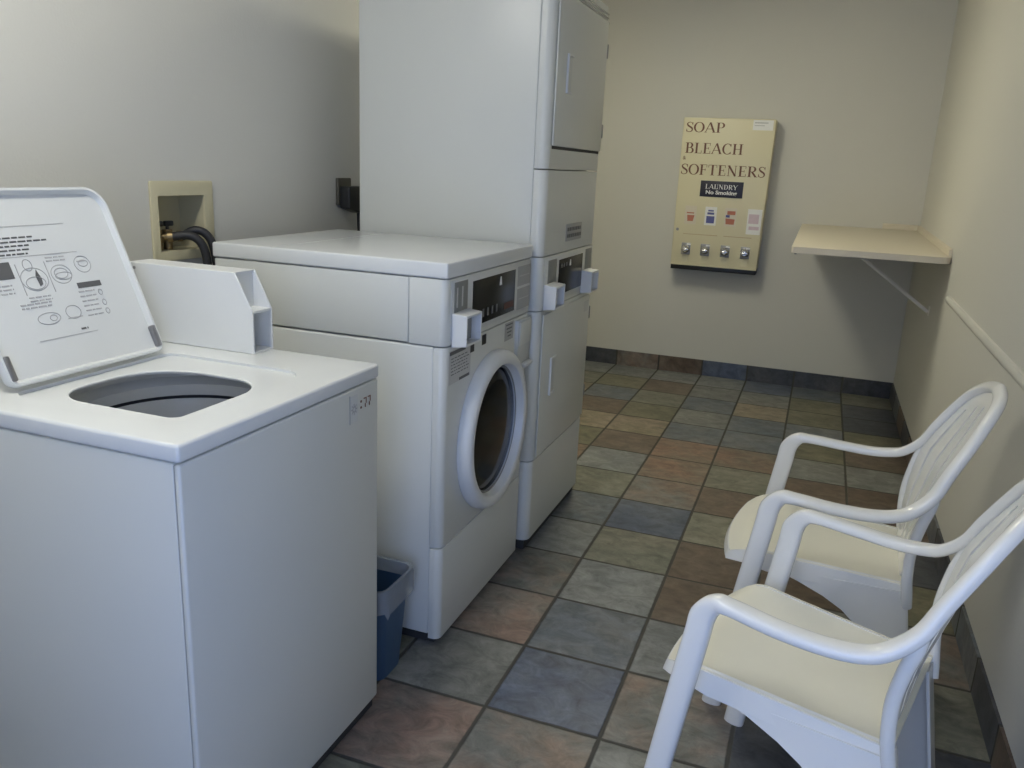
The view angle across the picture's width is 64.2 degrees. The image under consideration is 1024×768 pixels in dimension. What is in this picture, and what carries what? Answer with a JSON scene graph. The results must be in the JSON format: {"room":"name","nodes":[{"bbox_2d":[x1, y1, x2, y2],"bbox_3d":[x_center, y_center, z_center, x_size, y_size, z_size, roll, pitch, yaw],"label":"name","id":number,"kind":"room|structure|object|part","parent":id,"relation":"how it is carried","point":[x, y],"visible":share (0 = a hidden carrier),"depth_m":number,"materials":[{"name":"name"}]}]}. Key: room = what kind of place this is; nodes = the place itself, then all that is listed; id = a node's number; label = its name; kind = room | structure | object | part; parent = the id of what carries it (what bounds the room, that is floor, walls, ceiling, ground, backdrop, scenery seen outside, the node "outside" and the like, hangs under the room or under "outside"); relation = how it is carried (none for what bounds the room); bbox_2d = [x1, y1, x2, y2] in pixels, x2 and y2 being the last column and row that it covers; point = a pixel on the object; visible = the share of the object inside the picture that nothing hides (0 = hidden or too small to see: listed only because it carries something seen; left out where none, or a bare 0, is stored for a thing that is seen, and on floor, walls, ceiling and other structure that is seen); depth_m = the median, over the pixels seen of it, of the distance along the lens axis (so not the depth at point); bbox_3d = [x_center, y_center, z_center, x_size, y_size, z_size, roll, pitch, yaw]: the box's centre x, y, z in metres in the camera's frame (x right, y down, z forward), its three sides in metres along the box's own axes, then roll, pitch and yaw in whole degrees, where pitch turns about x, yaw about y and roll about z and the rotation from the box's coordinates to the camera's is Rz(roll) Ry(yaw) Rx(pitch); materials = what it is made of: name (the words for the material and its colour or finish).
{"room":"laundry","nodes":[
{"label":"laundry","id":0,"kind":"room"},
{"bbox_2d":[0,0,359,263],"bbox_3d":[-0.739,-0.717,3.141,0.120,2.550,6.250,8,16,19],"label":"wall","id":1,"kind":"structure","parent":0,"point":[258,100],"depth_m":2.35,"materials":[{"name":"paint"}]},
{"bbox_2d":[148,181,214,260],"bbox_3d":[-1.010,-0.487,2.415,0.103,0.226,0.252,8,16,19],"label":"washer outlet box","id":2,"kind":"object","parent":1,"relation":"attached to","point":[174,205],"visible":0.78,"depth_m":2.44,"materials":[{"name":"beige plastic"}]},
{"bbox_3d":[-1.014,-0.468,2.407,0.012,0.028,0.034,8,16,19],"label":"valve handle","id":3,"kind":"part","parent":2,"relation":"part of","materials":[{"name":"black plastic"}]},
{"bbox_2d":[166,231,211,264],"bbox_3d":[-0.967,-0.112,2.490,0.124,0.700,0.034,-2,16,-16],"label":"hose","id":4,"kind":"object","parent":2,"relation":"attached to","point":[180,235],"visible":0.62,"depth_m":2.40,"materials":[{"name":"black rubber"}]},
{"bbox_2d":[176,226,215,264],"bbox_3d":[-0.953,-0.128,2.525,0.124,0.712,0.034,-2,16,-16],"label":"hose","id":5,"kind":"object","parent":2,"relation":"attached to","point":[203,232],"visible":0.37,"depth_m":2.44,"materials":[{"name":"black rubber"}]},
{"bbox_2d":[336,178,350,204],"bbox_3d":[-0.654,-0.747,3.167,0.014,0.102,0.094,8,16,19],"label":"wall outlet","id":6,"kind":"object","parent":1,"relation":"attached to","point":[340,182],"visible":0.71,"depth_m":3.13,"materials":[{"name":"plastic"}]},
{"bbox_2d":[340,186,359,230],"bbox_3d":[-0.632,-0.322,3.289,0.056,0.923,0.126,8,16,19],"label":"power cord","id":7,"kind":"object","parent":1,"relation":"attached to","point":[349,195],"visible":0.41,"depth_m":3.14,"materials":[{"name":"black plastic"}]},
{"bbox_3d":[-0.610,-0.286,3.335,0.048,0.832,0.026,-7,18,-33],"label":"cord","id":8,"kind":"part","parent":7,"relation":"part of","materials":[{"name":"black rubber"}]},
{"bbox_2d":[318,360,991,767],"bbox_3d":[0.354,0.627,3.054,2.336,0.001,6.010,8,16,19],"label":"floor","id":9,"kind":"structure","parent":0,"point":[558,660],"depth_m":2.75,"materials":[{"name":"tile"}]},
{"bbox_2d":[0,187,377,767],"bbox_3d":[-0.753,0.246,1.787,0.680,1.290,0.648,8,16,19],"label":"washer","id":10,"kind":"object","parent":9,"relation":"on","point":[188,501],"visible":1,"depth_m":1.59,"materials":[{"name":"white metal"}]},
{"bbox_3d":[-0.942,-0.216,1.692,0.174,0.364,0.391,8,16,19],"label":"lid","id":11,"kind":"part","parent":10,"relation":"part of","materials":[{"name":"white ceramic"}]},
{"bbox_2d":[70,374,250,407],"bbox_3d":[-0.695,0.221,1.729,0.444,0.435,0.444,8,16,19],"label":"tub","id":12,"kind":"object","parent":10,"relation":"in","point":[86,390],"depth_m":1.83,"materials":[{"name":"grey metal"}]},
{"bbox_2d":[118,398,228,417],"bbox_3d":[-0.696,0.249,1.736,0.400,0.347,0.400,8,16,19],"label":"basket","id":13,"kind":"object","parent":10,"relation":"on","point":[164,407],"depth_m":1.85,"materials":[{"name":"grey metal"}]},
{"bbox_3d":[-0.451,0.469,1.726,0.013,0.851,0.642,8,16,19],"label":"panel","id":14,"kind":"part","parent":10,"relation":"part of","materials":[{"name":"white metal"}]},
{"bbox_2d":[349,397,356,424],"bbox_3d":[-0.353,0.056,1.816,0.002,0.066,0.032,8,16,19],"label":"print","id":15,"kind":"object","parent":10,"relation":"attached to","point":[352,400],"depth_m":1.81},
{"bbox_2d":[213,229,532,641],"bbox_3d":[-0.403,0.110,2.671,0.792,1.127,0.670,8,16,19],"label":"washer","id":16,"kind":"object","parent":9,"relation":"on","point":[445,324],"visible":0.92,"depth_m":2.32,"materials":[{"name":"white metal"}]},
{"bbox_2d":[450,347,468,379],"bbox_3d":[-0.145,-0.055,2.270,0.001,0.091,0.135,8,16,19],"label":"print","id":17,"kind":"object","parent":16,"relation":"attached to","point":[459,357],"depth_m":2.27},
{"bbox_3d":[-0.139,-0.237,2.215,0.004,0.086,0.088,8,16,19],"label":"coin slot plate","id":18,"kind":"part","parent":16,"relation":"part of","materials":[{"name":"grey metal"}]},
{"bbox_3d":[-0.135,-0.153,2.230,0.013,0.069,0.092,8,16,19],"label":"coin box door","id":19,"kind":"part","parent":16,"relation":"part of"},
{"bbox_3d":[-0.109,0.535,2.664,0.035,0.288,0.666,8,16,19],"label":"panel","id":20,"kind":"part","parent":16,"relation":"part of","materials":[{"name":"white metal"}]},
{"bbox_3d":[-0.089,0.111,2.550,0.035,0.583,0.666,8,16,19],"label":"panel","id":21,"kind":"part","parent":16,"relation":"part of","materials":[{"name":"white metal"}]},
{"bbox_3d":[-0.052,-0.263,2.451,0.002,0.163,0.626,8,16,19],"label":"fascia frame","id":22,"kind":"part","parent":16,"relation":"part of","materials":[{"name":"white plastic"}]},
{"bbox_3d":[-0.051,0.141,2.553,0.041,0.504,0.504,8,16,19],"label":"door","id":23,"kind":"part","parent":16,"relation":"part of","materials":[{"name":"white plastic"}]},
{"bbox_3d":[-0.061,0.140,2.556,0.016,0.404,0.404,8,16,19],"label":"door glass","id":24,"kind":"part","parent":16,"relation":"part of","materials":[{"name":"glass"}]},
{"bbox_3d":[-0.052,-0.262,2.450,0.004,0.131,0.340,8,16,19],"label":"display panel","id":25,"kind":"part","parent":16,"relation":"part of","materials":[{"name":"black plastic"}]},
{"bbox_3d":[0.034,-0.146,2.728,0.013,0.148,0.120,8,16,19],"label":"dispenser drawer","id":26,"kind":"part","parent":16,"relation":"part of","materials":[{"name":"white plastic"}]},
{"bbox_3d":[0.036,-0.285,2.691,0.003,0.069,0.122,8,16,19],"label":"button plate","id":27,"kind":"part","parent":16,"relation":"part of","materials":[{"name":"silver metal"}]},
{"bbox_3d":[0.039,-0.357,2.672,0.003,0.064,0.122,8,16,19],"label":"button plate","id":28,"kind":"part","parent":16,"relation":"part of","materials":[{"name":"silver metal"}]},
{"bbox_3d":[0.044,-0.173,2.718,0.004,0.078,0.106,8,16,19],"label":"drawer","id":29,"kind":"part","parent":16,"relation":"part of","materials":[{"name":"white plastic"}]},
{"bbox_3d":[0.044,-0.068,2.762,0.027,0.019,0.078,8,16,19],"label":"drawer handle","id":30,"kind":"part","parent":16,"relation":"part of","materials":[{"name":"white plastic"}]},
{"bbox_2d":[377,557,411,680],"bbox_3d":[-0.418,0.650,2.276,0.248,0.289,0.193,8,16,19],"label":"waste bin","id":31,"kind":"object","parent":9,"relation":"on","point":[392,576],"visible":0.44,"depth_m":2.24,"materials":[{"name":"blue plastic"}]},
{"bbox_2d":[359,0,609,548],"bbox_3d":[-0.094,-0.446,3.165,0.746,1.972,0.659,8,16,19],"label":"dryer","id":32,"kind":"object","parent":9,"relation":"on","point":[481,120],"visible":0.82,"depth_m":2.78,"materials":[{"name":"white metal"}]},
{"bbox_3d":[0.156,0.354,3.269,0.044,0.304,0.659,8,16,19],"label":"panel","id":33,"kind":"part","parent":32,"relation":"part of","materials":[{"name":"white metal"}]},
{"bbox_3d":[0.140,-0.394,2.854,0.003,0.083,0.096,8,16,19],"label":"coin slot plate","id":34,"kind":"part","parent":32,"relation":"part of","materials":[{"name":"grey metal"}]},
{"bbox_3d":[0.147,-0.032,2.994,0.009,0.140,0.056,8,16,19],"label":"handle","id":35,"kind":"part","parent":32,"relation":"part of","materials":[{"name":"white plastic"}]},
{"bbox_3d":[0.202,-0.055,3.155,0.006,0.518,0.603,8,16,19],"label":"door","id":36,"kind":"part","parent":32,"relation":"part of","materials":[{"name":"white metal"}]},
{"bbox_3d":[0.202,-0.638,3.002,0.044,0.282,0.659,8,16,19],"label":"lint panel","id":37,"kind":"part","parent":32,"relation":"part of","materials":[{"name":"white metal"}]},
{"bbox_3d":[0.218,-0.415,3.068,0.002,0.166,0.611,8,16,19],"label":"fascia frame","id":38,"kind":"part","parent":32,"relation":"part of","materials":[{"name":"white plastic"}]},
{"bbox_3d":[0.193,-1.033,2.724,0.009,0.124,0.056,8,16,19],"label":"handle","id":39,"kind":"part","parent":32,"relation":"part of","materials":[{"name":"white plastic"}]},
{"bbox_3d":[0.219,-0.416,3.070,0.004,0.128,0.306,8,16,19],"label":"display panel","id":40,"kind":"part","parent":32,"relation":"part of","materials":[{"name":"black plastic"}]},
{"bbox_2d":[567,225,580,237],"bbox_3d":[0.232,-0.568,3.042,0.001,0.037,0.178,8,16,19],"label":"print","id":41,"kind":"object","parent":32,"relation":"attached to","point":[573,231],"depth_m":3.04},
{"bbox_3d":[0.249,-1.075,2.881,0.006,0.472,0.607,8,16,19],"label":"door","id":42,"kind":"part","parent":32,"relation":"part of","materials":[{"name":"white metal"}]},
{"bbox_3d":[0.304,-0.502,3.277,0.003,0.087,0.090,8,16,19],"label":"coin slot plate","id":43,"kind":"part","parent":32,"relation":"part of","materials":[{"name":"grey metal"}]},
{"bbox_3d":[0.234,-1.335,2.816,0.044,0.046,0.659,8,16,19],"label":"trim","id":44,"kind":"part","parent":32,"relation":"part of","materials":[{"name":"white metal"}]},
{"bbox_2d":[644,479,1023,767],"bbox_3d":[0.657,0.543,1.659,0.626,0.917,0.584,13,18,35],"label":"armchair","id":45,"kind":"object","parent":9,"relation":"on","point":[834,691],"visible":1,"depth_m":1.58,"materials":[{"name":"white plastic"}]},
{"bbox_3d":[0.311,0.692,1.617,0.136,0.620,0.038,11,17,30],"label":"leg","id":46,"kind":"part","parent":45,"relation":"part of","materials":[{"name":"white plastic"}]},
{"bbox_3d":[0.627,0.595,2.032,0.136,0.620,0.038,15,20,40],"label":"leg","id":47,"kind":"part","parent":45,"relation":"part of","materials":[{"name":"white plastic"}]},
{"bbox_3d":[0.597,0.564,1.708,0.454,0.037,0.421,13,18,35],"label":"seat","id":48,"kind":"part","parent":45,"relation":"part of","materials":[{"name":"white plastic"}]},
{"bbox_3d":[0.500,0.422,1.418,0.357,0.074,0.057,12,18,31],"label":"armrest","id":49,"kind":"part","parent":45,"relation":"part of","materials":[{"name":"white plastic"}]},
{"bbox_3d":[0.548,0.827,1.565,0.404,0.403,0.095,13,18,35],"label":"leg","id":50,"kind":"part","parent":45,"relation":"part of","materials":[{"name":"white plastic"}]},
{"bbox_3d":[0.809,0.328,1.823,0.357,0.074,0.057,15,19,38],"label":"armrest","id":51,"kind":"part","parent":45,"relation":"part of","materials":[{"name":"white plastic"}]},
{"bbox_3d":[0.774,0.758,1.861,0.404,0.403,0.095,13,18,35],"label":"leg","id":52,"kind":"part","parent":45,"relation":"part of","materials":[{"name":"white plastic"}]},
{"bbox_3d":[0.842,0.409,1.486,0.177,0.553,0.515,13,18,35],"label":"backrest","id":53,"kind":"part","parent":45,"relation":"part of","materials":[{"name":"white plastic"}]},
{"bbox_2d":[702,381,1007,705],"bbox_3d":[0.912,0.400,2.235,0.626,0.917,0.584,9,16,22],"label":"armchair","id":54,"kind":"object","parent":9,"relation":"on","point":[871,583],"visible":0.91,"depth_m":2.09,"materials":[{"name":"white plastic"}]},
{"bbox_3d":[0.594,0.570,2.120,0.136,0.620,0.038,7,16,17],"label":"leg","id":55,"kind":"part","parent":54,"relation":"part of","materials":[{"name":"white plastic"}]},
{"bbox_3d":[0.802,0.453,2.594,0.136,0.620,0.038,10,17,27],"label":"leg","id":56,"kind":"part","parent":54,"relation":"part of","materials":[{"name":"white plastic"}]},
{"bbox_3d":[0.844,0.425,2.271,0.454,0.037,0.421,9,16,22],"label":"seat","id":57,"kind":"part","parent":54,"relation":"part of","materials":[{"name":"white plastic"}]},
{"bbox_3d":[0.845,0.691,2.125,0.404,0.403,0.095,9,16,22],"label":"leg","id":58,"kind":"part","parent":54,"relation":"part of","materials":[{"name":"white plastic"}]},
{"bbox_3d":[0.807,0.290,1.964,0.357,0.074,0.057,8,16,18],"label":"armrest","id":59,"kind":"part","parent":54,"relation":"part of","materials":[{"name":"white plastic"}]},
{"bbox_3d":[1.011,0.175,2.426,0.357,0.074,0.057,10,17,26],"label":"armrest","id":60,"kind":"part","parent":54,"relation":"part of","materials":[{"name":"white plastic"}]},
{"bbox_3d":[1.123,0.256,2.107,0.177,0.553,0.515,9,16,22],"label":"backrest","id":61,"kind":"part","parent":54,"relation":"part of","materials":[{"name":"white plastic"}]},
{"bbox_2d":[586,0,958,382],"bbox_3d":[1.488,-1.252,5.520,2.336,2.550,0.120,8,16,19],"label":"wall","id":62,"kind":"structure","parent":0,"point":[853,89],"depth_m":5.34,"materials":[{"name":"paint"}]},
{"bbox_2d":[670,117,777,274],"bbox_3d":[1.386,-1.236,5.389,0.580,0.982,0.193,8,16,19],"label":"vending machine","id":63,"kind":"object","parent":62,"relation":"attached to","point":[725,168],"visible":1,"depth_m":5.34,"materials":[{"name":"beige metal"}]},
{"bbox_3d":[1.163,-0.908,5.483,0.056,0.056,0.040,8,16,19],"label":"knob","id":64,"kind":"part","parent":63,"relation":"part of","materials":[{"name":"silver metal"}]},
{"bbox_2d":[684,205,696,223],"bbox_3d":[1.191,-1.128,5.443,0.076,0.120,0.003,8,16,19],"label":"picture","id":65,"kind":"object","parent":63,"relation":"attached to","point":[690,211],"depth_m":5.44,"materials":[{"name":"paper"}]},
{"bbox_2d":[687,212,693,220],"bbox_3d":[1.190,-1.117,5.444,0.052,0.058,0.001,8,16,19],"label":"print","id":66,"kind":"object","parent":63,"relation":"attached to","point":[690,215],"depth_m":5.44},
{"bbox_3d":[1.282,-0.891,5.441,0.056,0.056,0.040,8,16,19],"label":"knob","id":67,"kind":"part","parent":63,"relation":"part of","materials":[{"name":"silver metal"}]},
{"bbox_2d":[706,210,713,222],"bbox_3d":[1.313,-1.107,5.399,0.052,0.086,0.001,8,16,19],"label":"print","id":68,"kind":"object","parent":63,"relation":"attached to","point":[709,213],"depth_m":5.40},
{"bbox_2d":[704,207,716,225],"bbox_3d":[1.313,-1.111,5.400,0.076,0.120,0.003,8,16,19],"label":"picture","id":69,"kind":"object","parent":63,"relation":"attached to","point":[710,213],"depth_m":5.40},
{"bbox_3d":[1.405,-0.874,5.398,0.056,0.056,0.040,8,16,19],"label":"knob","id":70,"kind":"part","parent":63,"relation":"part of","materials":[{"name":"silver metal"}]},
{"bbox_2d":[723,208,736,226],"bbox_3d":[1.433,-1.094,5.358,0.076,0.120,0.003,8,16,19],"label":"picture","id":71,"kind":"object","parent":63,"relation":"attached to","point":[729,214],"depth_m":5.36,"materials":[{"name":"paper"}]},
{"bbox_2d":[725,211,735,224],"bbox_3d":[1.432,-1.090,5.357,0.060,0.086,0.001,8,16,19],"label":"print","id":72,"kind":"object","parent":63,"relation":"attached to","point":[730,216],"depth_m":5.36},
{"bbox_3d":[1.526,-0.857,5.355,0.056,0.056,0.040,8,16,19],"label":"knob","id":73,"kind":"part","parent":63,"relation":"part of","materials":[{"name":"silver metal"}]},
{"bbox_2d":[748,214,758,229],"bbox_3d":[1.574,-1.052,5.312,0.070,0.100,0.001,8,16,19],"label":"print","id":74,"kind":"object","parent":63,"relation":"attached to","point":[753,219],"depth_m":5.31},
{"bbox_2d":[745,209,762,234],"bbox_3d":[1.575,-1.053,5.313,0.090,0.162,0.003,8,16,19],"label":"picture","id":75,"kind":"object","parent":63,"relation":"attached to","point":[753,217],"depth_m":5.31},
{"bbox_2d":[585,346,891,398],"bbox_3d":[1.413,-0.108,5.764,2.336,0.109,0.009,8,16,19],"label":"baseboard","id":76,"kind":"structure","parent":62,"relation":"attached to","point":[847,385],"depth_m":5.69,"materials":[{"name":"tile"}]},
{"bbox_2d":[893,0,1023,767],"bbox_3d":[1.557,-0.394,2.332,0.120,2.550,6.250,8,16,19],"label":"wall","id":77,"kind":"structure","parent":0,"point":[974,202],"depth_m":3.08,"materials":[{"name":"paint"}]},
{"bbox_2d":[791,223,952,315],"bbox_3d":[1.942,-0.664,4.559,0.697,0.404,1.569,8,16,19],"label":"wall shelf","id":78,"kind":"object","parent":77,"relation":"attached to","point":[897,242],"visible":1,"depth_m":4.22,"materials":[{"name":"beige laminate"}]},
{"bbox_2d":[889,383,1015,767],"bbox_3d":[1.443,0.729,2.652,0.009,0.109,6.001,8,16,19],"label":"baseboard","id":79,"kind":"structure","parent":77,"relation":"attached to","point":[999,752],"depth_m":2.31,"materials":[{"name":"stone"}]},
{"bbox_2d":[946,295,1023,389],"bbox_3d":[1.190,0.132,1.703,0.013,0.080,4.330,8,16,19],"label":"trim","id":80,"kind":"structure","parent":77,"relation":"attached to","point":[1014,371],"depth_m":2.67,"materials":[{"name":"paint"}]}
]}

